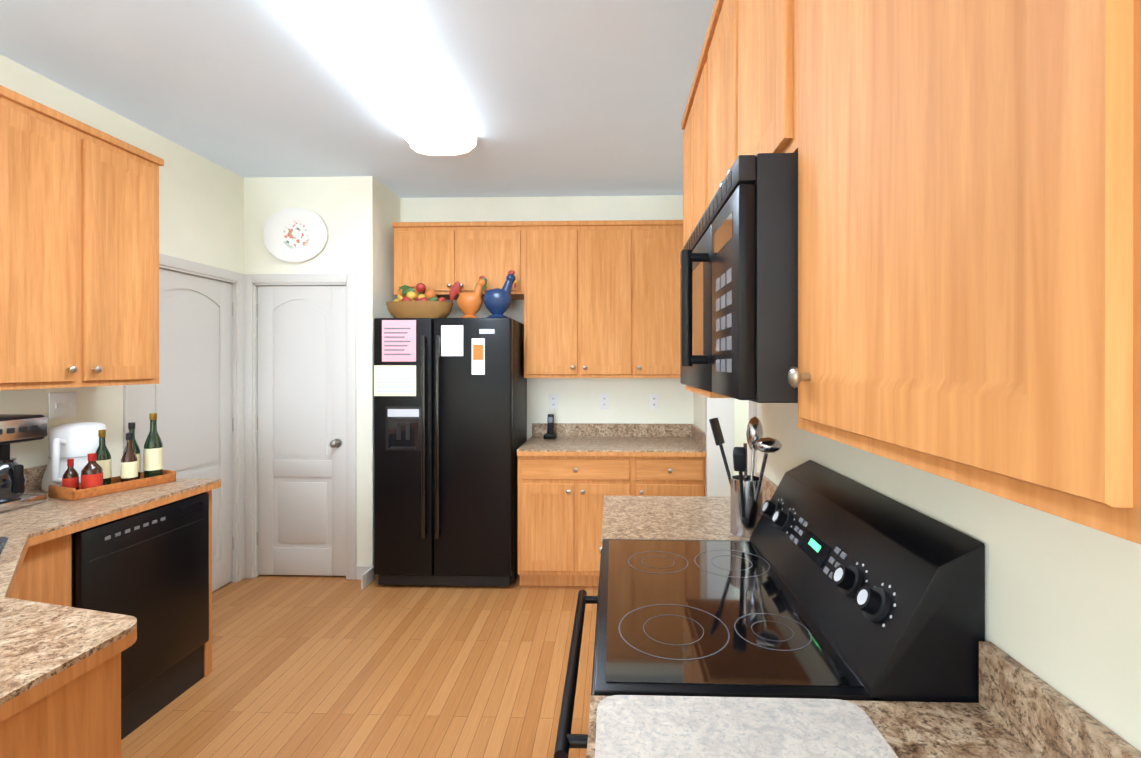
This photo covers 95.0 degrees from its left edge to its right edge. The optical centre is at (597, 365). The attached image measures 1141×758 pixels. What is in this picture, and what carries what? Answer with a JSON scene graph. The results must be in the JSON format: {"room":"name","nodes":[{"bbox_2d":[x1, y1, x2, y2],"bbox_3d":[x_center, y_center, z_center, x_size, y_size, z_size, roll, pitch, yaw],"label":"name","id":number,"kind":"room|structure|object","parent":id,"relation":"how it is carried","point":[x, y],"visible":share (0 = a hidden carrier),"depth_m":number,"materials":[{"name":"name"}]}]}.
{"room":"kitchen","nodes":[
{"label":"kitchen","id":0,"kind":"room"},
{"bbox_2d":[0,54,243,476],"bbox_3d":[-2.617,0.088,-0.206,0.125,2.760,8.810,0,0,2],"label":"wall","id":1,"kind":"structure","parent":0,"point":[201,209],"depth_m":2.92,"materials":[{"name":"paint"}]},
{"bbox_2d":[49,392,75,418],"bbox_3d":[-2.468,0.182,2.416,0.010,0.115,0.120,0,0,2],"label":"electrical outlet plate","id":2,"kind":"object","parent":1,"relation":"attached to","point":[61,405],"depth_m":2.41,"materials":[{"name":"white plastic"}]},
{"bbox_2d":[0,85,163,389],"bbox_3d":[-2.303,-0.465,2.207,0.352,1.110,0.770,0,0,2],"label":"upper cabinet","id":3,"kind":"object","parent":1,"relation":"attached to","point":[79,253],"visible":1,"depth_m":2.15,"materials":[{"name":"brown wood"}]},
{"bbox_2d":[244,176,399,576],"bbox_3d":[-1.982,0.083,3.827,0.900,2.760,0.470,0,0,2],"label":"wall","id":4,"kind":"structure","parent":0,"point":[358,215],"depth_m":3.58,"materials":[{"name":"paint"}]},
{"bbox_2d":[123,253,356,591],"bbox_3d":[-2.106,0.418,3.201,0.890,2.092,0.990,0,0,2],"label":"doors","id":5,"kind":"structure","parent":4,"relation":"attached to","point":[300,418],"depth_m":3.59,"materials":[{"name":"beige wood"}]},
{"bbox_2d":[263,207,326,261],"bbox_3d":[-2.060,-0.892,3.572,0.446,0.374,0.032,0,0,2],"label":"decorative plate","id":6,"kind":"object","parent":4,"relation":"attached to","point":[295,234],"visible":0.98,"depth_m":3.57,"materials":[{"name":"ceramic"}]},
{"bbox_2d":[0,0,715,197],"bbox_3d":[-0.226,-1.321,-0.281,4.900,0.060,8.810,0,0,2],"label":"ceiling","id":7,"kind":"structure","parent":0,"point":[556,98],"depth_m":2.41,"materials":[{"name":"paint"}]},
{"bbox_2d":[278,0,477,156],"bbox_3d":[-0.906,-1.240,1.856,0.386,0.104,2.240,0,0,2],"label":"ceiling light fixture","id":8,"kind":"object","parent":7,"relation":"attached to","point":[374,51],"visible":1,"depth_m":2.12,"materials":[{"name":"white plastic"}]},
{"bbox_2d":[121,575,597,757],"bbox_3d":[-0.226,1.499,-0.276,4.900,0.060,8.810,0,0,2],"label":"floor","id":9,"kind":"structure","parent":0,"point":[313,666],"depth_m":2.47,"materials":[{"name":"brown wood"}]},
{"bbox_2d":[0,464,220,757],"bbox_3d":[-1.734,0.956,1.414,1.538,1.020,2.200,0,0,2],"label":"countertop","id":10,"kind":"structure","parent":9,"relation":"on","point":[60,676],"depth_m":1.09,"materials":[{"name":"brown stone"}]},
{"bbox_2d":[0,537,7,555],"bbox_3d":[-1.820,0.542,1.308,0.420,0.006,0.580,0,0,-44],"label":"sink","id":11,"kind":"object","parent":10,"relation":"in","point":[3,541],"visible":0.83,"depth_m":1.58,"materials":[{"name":"silver metal"}]},
{"bbox_2d":[0,414,46,512],"bbox_3d":[-2.298,0.369,1.981,0.240,0.350,0.224,0,0,2],"label":"coffee maker","id":12,"kind":"object","parent":10,"relation":"on","point":[16,428],"visible":1,"depth_m":1.98,"materials":[{"name":"silver metal"}]},
{"bbox_2d":[41,422,112,491],"bbox_3d":[-2.337,0.400,2.335,0.230,0.288,0.264,0,0,2],"label":"kettle","id":13,"kind":"object","parent":10,"relation":"on","point":[78,442],"visible":0.65,"depth_m":2.27,"materials":[{"name":"white plastic"}]},
{"bbox_2d":[48,470,175,500],"bbox_3d":[-2.123,0.519,2.306,0.170,0.050,0.380,0,0,20],"label":"tray","id":14,"kind":"object","parent":10,"relation":"on","point":[116,485],"visible":0.79,"depth_m":2.23,"materials":[{"name":"brown wood"}]},
{"bbox_2d":[62,459,78,489],"bbox_3d":[-2.204,0.461,2.186,0.050,0.140,0.049,0,0,2],"label":"bottle","id":15,"kind":"object","parent":14,"relation":"on","point":[70,477],"visible":0.88,"depth_m":2.18,"materials":[{"name":"brown glass"}]},
{"bbox_2d":[81,453,102,488],"bbox_3d":[-2.129,0.451,2.201,0.068,0.160,0.067,0,0,2],"label":"bottle","id":16,"kind":"object","parent":14,"relation":"on","point":[92,473],"visible":0.83,"depth_m":2.18,"materials":[{"name":"brown glass"}]},
{"bbox_2d":[95,429,111,484],"bbox_3d":[-2.163,0.405,2.283,0.060,0.250,0.059,0,0,2],"label":"bottle","id":17,"kind":"object","parent":14,"relation":"on","point":[104,460],"visible":0.65,"depth_m":2.27,"materials":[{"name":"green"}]},
{"bbox_2d":[121,433,137,481],"bbox_3d":[-2.080,0.415,2.322,0.058,0.230,0.057,0,0,2],"label":"bottle","id":18,"kind":"object","parent":14,"relation":"on","point":[129,465],"visible":0.83,"depth_m":2.31,"materials":[{"name":"brown"}]},
{"bbox_2d":[123,422,140,478],"bbox_3d":[-2.126,0.395,2.386,0.062,0.270,0.061,0,0,2],"label":"bottle","id":19,"kind":"object","parent":14,"relation":"on","point":[135,446],"visible":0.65,"depth_m":2.38,"materials":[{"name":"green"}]},
{"bbox_2d":[143,413,162,477],"bbox_3d":[-2.056,0.375,2.420,0.070,0.310,0.069,0,0,2],"label":"bottle","id":20,"kind":"object","parent":14,"relation":"on","point":[153,456],"visible":0.88,"depth_m":2.40,"materials":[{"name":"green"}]},
{"bbox_2d":[71,492,208,739],"bbox_3d":[-2.128,1.029,2.162,0.610,0.872,0.600,0,0,2],"label":"dishwasher","id":21,"kind":"object","parent":9,"relation":"on","point":[148,569],"visible":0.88,"depth_m":2.15,"materials":[{"name":"black metal"}]},
{"bbox_2d":[374,318,526,585],"bbox_3d":[-1.001,0.575,3.670,0.910,1.775,0.645,0,0,2],"label":"fridge","id":22,"kind":"object","parent":9,"relation":"on","point":[450,416],"visible":0.98,"depth_m":3.40,"materials":[{"name":"black metal"}]},
{"bbox_2d":[386,270,517,318],"bbox_3d":[-0.988,-0.482,3.556,0.902,0.339,0.229,0,0,2],"label":"decor","id":23,"kind":"object","parent":22,"relation":"on","point":[414,302],"visible":0.94,"depth_m":3.52,"materials":[{"name":"wicker"}]},
{"bbox_2d":[517,423,705,585],"bbox_3d":[0.106,0.953,3.671,1.233,1.020,0.653,0,0,2],"label":"lower cabinet","id":24,"kind":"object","parent":9,"relation":"on","point":[571,476],"depth_m":3.39,"materials":[{"name":"brown wood"}]},
{"bbox_2d":[543,414,556,438],"bbox_3d":[-0.349,0.453,3.887,0.090,0.178,0.109,0,0,2],"label":"phone","id":25,"kind":"object","parent":24,"relation":"on","point":[550,434],"visible":1,"depth_m":3.89,"materials":[{"name":"black plastic"}]},
{"bbox_2d":[554,460,984,757],"bbox_3d":[0.289,0.878,1.243,0.713,1.176,0.760,0,0,2],"label":"stove","id":26,"kind":"object","parent":9,"relation":"on","point":[823,582],"visible":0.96,"depth_m":1.01,"materials":[{"name":"black metal"}]},
{"bbox_2d":[586,473,1140,757],"bbox_3d":[0.303,0.957,0.767,0.662,1.020,2.830,0,0,2],"label":"countertop","id":27,"kind":"structure","parent":9,"relation":"on","point":[1018,710],"depth_m":0.79,"materials":[{"name":"brown stone"}]},
{"bbox_2d":[709,416,781,537],"bbox_3d":[0.464,0.358,1.647,0.190,0.373,0.295,0,0,2],"label":"utensil holder","id":28,"kind":"object","parent":27,"relation":"on","point":[746,500],"visible":0.94,"depth_m":1.65,"materials":[{"name":"silver metal"}]},
{"bbox_2d":[595,695,897,757],"bbox_3d":[0.202,0.543,0.603,0.418,0.006,0.497,0,0,2],"label":"cutting board","id":29,"kind":"object","parent":27,"relation":"on","point":[639,726],"visible":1,"depth_m":0.78,"materials":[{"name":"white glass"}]},
{"bbox_2d":[356,566,373,588],"bbox_3d":[-1.999,1.419,3.064,0.913,0.090,1.060,0,0,2],"label":"baseboard","id":30,"kind":"structure","parent":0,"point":[365,575],"depth_m":3.54,"materials":[{"name":"beige wood"}]},
{"bbox_2d":[400,195,748,474],"bbox_3d":[-0.094,0.082,4.064,4.900,2.760,0.120,0,0,2],"label":"wall","id":31,"kind":"structure","parent":0,"point":[578,400],"depth_m":4.00,"materials":[{"name":"paint"}]},
{"bbox_2d":[392,221,523,299],"bbox_3d":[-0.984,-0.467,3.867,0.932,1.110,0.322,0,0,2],"label":"upper cabinet","id":32,"kind":"object","parent":31,"relation":"attached to","point":[436,255],"depth_m":3.71,"materials":[{"name":"brown wood"}]},
{"bbox_2d":[549,394,557,408],"bbox_3d":[-0.336,0.275,4.007,0.072,0.115,0.006,0,0,2],"label":"electrical outlet plate","id":33,"kind":"object","parent":31,"relation":"attached to","point":[553,398],"depth_m":4.01,"materials":[{"name":"white plastic"}]},
{"bbox_2d":[524,220,635,377],"bbox_3d":[-0.131,-0.467,3.841,0.775,1.110,0.322,0,0,2],"label":"upper cabinet","id":34,"kind":"object","parent":31,"relation":"attached to","point":[601,298],"depth_m":3.68,"materials":[{"name":"brown wood"}]},
{"bbox_2d":[600,394,608,408],"bbox_3d":[0.054,0.275,3.995,0.072,0.115,0.006,0,0,2],"label":"electrical outlet plate","id":35,"kind":"object","parent":31,"relation":"attached to","point":[604,398],"depth_m":3.99,"materials":[{"name":"white plastic"}]},
{"bbox_2d":[649,394,658,408],"bbox_3d":[0.434,0.275,3.984,0.072,0.115,0.006,0,0,2],"label":"electrical outlet plate","id":36,"kind":"object","parent":31,"relation":"attached to","point":[653,398],"depth_m":3.98,"materials":[{"name":"white plastic"}]},
{"bbox_2d":[636,220,682,377],"bbox_3d":[0.491,-0.467,3.822,0.471,1.110,0.322,0,0,2],"label":"upper cabinet","id":37,"kind":"object","parent":31,"relation":"attached to","point":[659,243],"depth_m":3.67,"materials":[{"name":"brown wood"}]},
{"bbox_2d":[694,393,1140,751],"bbox_3d":[0.672,0.089,-0.366,0.140,2.760,8.690,0,0,2],"label":"wall","id":38,"kind":"structure","parent":0,"point":[1062,606],"depth_m":0.75,"materials":[{"name":"paint"}]},
{"bbox_2d":[681,55,700,394],"bbox_3d":[0.507,-0.460,1.897,0.322,1.120,0.555,0,0,2],"label":"upper cabinet","id":39,"kind":"object","parent":38,"relation":"attached to","point":[691,121],"depth_m":1.91,"materials":[{"name":"brown wood"}]},
{"bbox_2d":[705,396,756,496],"bbox_3d":[0.768,0.382,2.808,0.172,2.165,1.170,0,0,2],"label":"trim","id":40,"kind":"structure","parent":38,"relation":"attached to","point":[717,480],"depth_m":3.32,"materials":[{"name":"beige"}]},
{"bbox_2d":[701,0,780,397],"bbox_3d":[0.487,-0.459,1.229,0.322,1.120,0.781,0,0,2],"label":"upper cabinet","id":41,"kind":"object","parent":38,"relation":"attached to","point":[741,51],"depth_m":1.24,"materials":[{"name":"brown wood"}]},
{"bbox_2d":[680,153,797,402],"bbox_3d":[0.419,-0.146,1.237,0.460,0.415,0.754,0,0,2],"label":"microwave","id":42,"kind":"object","parent":41,"relation":"attached to","point":[739,297],"visible":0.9,"depth_m":0.87,"materials":[{"name":"black metal"}]},
{"bbox_2d":[781,0,1140,544],"bbox_3d":[0.466,-0.458,0.545,0.322,1.120,0.588,0,0,2],"label":"upper cabinet","id":43,"kind":"object","parent":38,"relation":"attached to","point":[969,242],"depth_m":0.42,"materials":[{"name":"brown wood"}]}
]}

